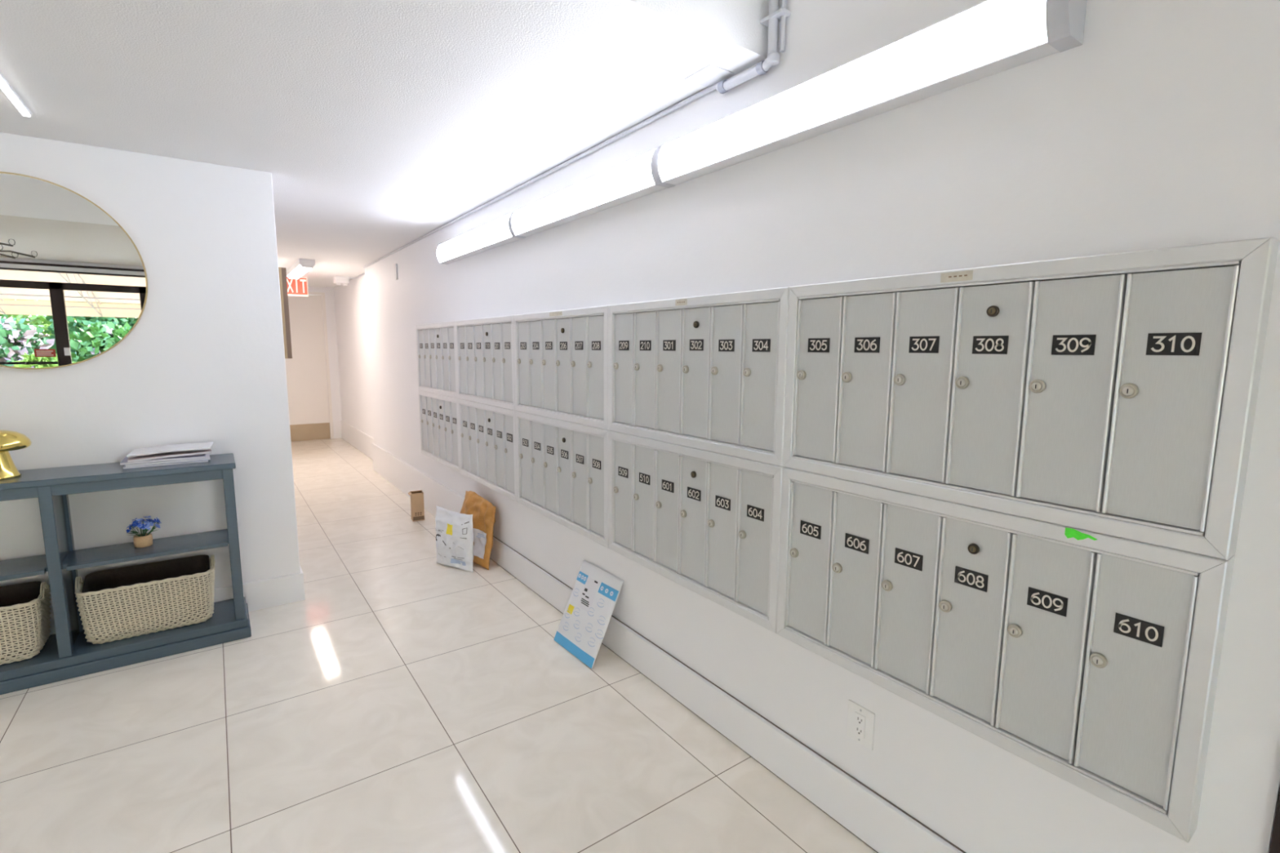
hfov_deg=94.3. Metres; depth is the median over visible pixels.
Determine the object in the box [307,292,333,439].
trim
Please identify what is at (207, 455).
magazine
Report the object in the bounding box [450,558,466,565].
print
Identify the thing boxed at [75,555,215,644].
wicker basket
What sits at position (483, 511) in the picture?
kraft mailer
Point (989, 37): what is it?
wall light
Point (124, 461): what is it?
magazine
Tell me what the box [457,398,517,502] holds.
mailbox
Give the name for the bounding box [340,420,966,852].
baseboard
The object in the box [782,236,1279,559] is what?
mailbox
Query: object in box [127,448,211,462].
magazine
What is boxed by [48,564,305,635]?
baseboard
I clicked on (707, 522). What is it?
mailbox
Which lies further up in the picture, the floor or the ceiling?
the ceiling
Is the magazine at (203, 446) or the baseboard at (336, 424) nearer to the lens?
the magazine at (203, 446)
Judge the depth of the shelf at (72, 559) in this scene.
2.80 m
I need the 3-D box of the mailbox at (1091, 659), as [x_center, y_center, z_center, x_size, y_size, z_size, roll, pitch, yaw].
[0.764,0.455,1.509,0.062,0.553,1.014,-5,9,-35]
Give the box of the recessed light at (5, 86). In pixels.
[0,72,31,116]
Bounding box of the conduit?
[363,0,791,268]
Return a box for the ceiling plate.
[684,64,733,87]
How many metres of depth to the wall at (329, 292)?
9.32 m
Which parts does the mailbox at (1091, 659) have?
door, number plate, door, number plate, door, number plate, door, number plate, door, number plate, door, number plate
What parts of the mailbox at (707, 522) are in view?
door, number plate, door, number plate, door, number plate, door, number plate, door, number plate, door, number plate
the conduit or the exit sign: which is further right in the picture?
the conduit
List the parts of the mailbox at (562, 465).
door, number plate, door, number plate, door, number plate, door, number plate, door, number plate, door, number plate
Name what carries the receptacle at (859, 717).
attached to the wall outlet at (860, 721)
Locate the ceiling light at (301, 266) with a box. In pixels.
[286,258,315,279]
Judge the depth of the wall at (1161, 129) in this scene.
1.50 m
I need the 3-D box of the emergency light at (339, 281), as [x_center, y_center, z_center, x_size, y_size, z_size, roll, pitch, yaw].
[-3.920,-1.906,7.795,0.165,0.108,0.180,-5,9,-35]
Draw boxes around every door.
[284,294,330,441]
[1269,786,1279,852]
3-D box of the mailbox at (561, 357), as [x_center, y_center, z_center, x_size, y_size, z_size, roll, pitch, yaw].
[-0.415,-0.315,3.072,0.062,0.553,1.014,-5,9,-35]
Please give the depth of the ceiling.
2.08 m
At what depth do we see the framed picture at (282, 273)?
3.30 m
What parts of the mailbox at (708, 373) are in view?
door, number plate, door, number plate, door, number plate, door, number plate, door, number plate, door, number plate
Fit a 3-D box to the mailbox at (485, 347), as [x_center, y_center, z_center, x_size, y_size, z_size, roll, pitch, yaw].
[-1.006,-0.426,3.889,0.062,0.553,1.014,-5,9,-35]
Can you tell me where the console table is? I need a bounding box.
[0,453,251,694]
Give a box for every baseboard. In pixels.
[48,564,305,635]
[333,421,342,439]
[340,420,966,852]
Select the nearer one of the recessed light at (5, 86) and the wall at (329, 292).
the recessed light at (5, 86)
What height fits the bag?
0.397 m
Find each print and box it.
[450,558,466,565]
[581,580,597,607]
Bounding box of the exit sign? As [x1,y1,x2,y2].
[286,276,308,297]
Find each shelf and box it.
[0,554,47,581]
[62,528,228,570]
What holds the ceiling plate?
attached to the ceiling
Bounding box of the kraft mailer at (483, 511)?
[459,490,495,570]
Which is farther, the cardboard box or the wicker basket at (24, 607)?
the cardboard box
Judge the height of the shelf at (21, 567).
0.019 m
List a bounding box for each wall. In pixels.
[0,132,300,619]
[307,286,342,431]
[333,275,373,438]
[364,0,1279,852]
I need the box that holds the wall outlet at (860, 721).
[846,699,875,751]
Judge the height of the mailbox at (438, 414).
0.553 m
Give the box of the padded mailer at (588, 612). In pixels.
[553,560,623,669]
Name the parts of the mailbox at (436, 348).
door, door, door, door, door, door, number plate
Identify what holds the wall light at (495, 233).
attached to the wall at (1161, 129)
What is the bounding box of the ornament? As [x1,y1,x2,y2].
[0,430,31,479]
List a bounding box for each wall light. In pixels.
[435,211,524,264]
[510,146,671,237]
[653,0,1086,186]
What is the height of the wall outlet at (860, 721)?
0.117 m
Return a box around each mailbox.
[415,321,457,398]
[418,390,460,472]
[454,315,515,410]
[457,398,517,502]
[513,305,608,430]
[515,410,608,547]
[608,286,789,466]
[608,430,782,633]
[776,466,1235,842]
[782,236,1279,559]
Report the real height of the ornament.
0.204 m
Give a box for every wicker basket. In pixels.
[0,581,51,665]
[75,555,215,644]
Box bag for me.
[435,505,474,572]
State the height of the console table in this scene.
0.890 m
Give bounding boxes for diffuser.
[287,265,311,279]
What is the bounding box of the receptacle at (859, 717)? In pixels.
[853,711,865,738]
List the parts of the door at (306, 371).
kick plate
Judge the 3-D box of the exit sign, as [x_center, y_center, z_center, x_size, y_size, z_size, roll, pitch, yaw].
[-4.494,-1.821,7.692,0.330,0.256,0.056,-5,9,-35]
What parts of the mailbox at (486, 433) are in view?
door, number plate, door, number plate, door, number plate, door, number plate, door, number plate, door, number plate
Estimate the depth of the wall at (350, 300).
8.29 m
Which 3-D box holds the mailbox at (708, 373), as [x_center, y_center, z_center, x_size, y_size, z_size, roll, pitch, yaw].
[0.176,-0.205,2.254,0.062,0.553,1.014,-5,9,-35]
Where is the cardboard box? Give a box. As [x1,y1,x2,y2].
[408,489,424,521]
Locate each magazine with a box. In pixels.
[120,453,205,465]
[123,459,208,469]
[125,453,209,466]
[126,441,213,457]
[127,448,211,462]
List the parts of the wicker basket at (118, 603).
handle, handle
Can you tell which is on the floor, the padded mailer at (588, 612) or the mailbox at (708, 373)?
the padded mailer at (588, 612)
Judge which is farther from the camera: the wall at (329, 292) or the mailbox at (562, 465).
the wall at (329, 292)
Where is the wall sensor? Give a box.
[394,263,398,279]
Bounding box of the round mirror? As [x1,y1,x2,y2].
[0,171,147,368]
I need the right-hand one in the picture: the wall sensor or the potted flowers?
the wall sensor
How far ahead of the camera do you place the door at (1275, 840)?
1.06 m
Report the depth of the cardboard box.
5.00 m
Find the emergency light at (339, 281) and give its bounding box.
[333,275,349,285]
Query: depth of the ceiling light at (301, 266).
6.42 m
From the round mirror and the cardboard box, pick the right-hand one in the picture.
the cardboard box
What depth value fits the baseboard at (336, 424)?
9.47 m
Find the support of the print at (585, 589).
attached to the padded mailer at (588, 612)
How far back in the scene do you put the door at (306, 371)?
9.16 m
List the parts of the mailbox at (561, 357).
door, number plate, door, number plate, door, number plate, door, number plate, door, number plate, door, number plate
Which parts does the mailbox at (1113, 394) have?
door, number plate, door, number plate, door, number plate, door, number plate, door, number plate, door, number plate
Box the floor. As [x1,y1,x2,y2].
[0,438,876,852]
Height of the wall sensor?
0.145 m
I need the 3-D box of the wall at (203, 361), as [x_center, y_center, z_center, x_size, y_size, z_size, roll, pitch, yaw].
[-3.551,-0.041,2.237,3.835,2.361,0.150,-5,9,-35]
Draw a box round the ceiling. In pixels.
[0,0,768,288]
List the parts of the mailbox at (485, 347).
door, number plate, door, number plate, door, number plate, door, number plate, door, number plate, door, number plate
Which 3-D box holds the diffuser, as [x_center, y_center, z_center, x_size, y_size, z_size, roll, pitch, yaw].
[-3.861,-1.769,6.739,0.130,0.064,1.260,-5,9,-35]
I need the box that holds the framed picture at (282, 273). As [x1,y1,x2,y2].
[278,266,292,358]
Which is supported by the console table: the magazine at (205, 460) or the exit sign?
the magazine at (205, 460)
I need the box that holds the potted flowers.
[125,515,161,547]
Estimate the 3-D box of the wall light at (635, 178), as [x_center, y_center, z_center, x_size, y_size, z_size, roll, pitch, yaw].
[-0.301,-1.063,2.796,0.087,0.138,1.336,-5,9,-35]
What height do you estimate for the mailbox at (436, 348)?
0.553 m
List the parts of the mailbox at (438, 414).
door, door, door, door, door, number plate, door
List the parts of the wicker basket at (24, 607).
handle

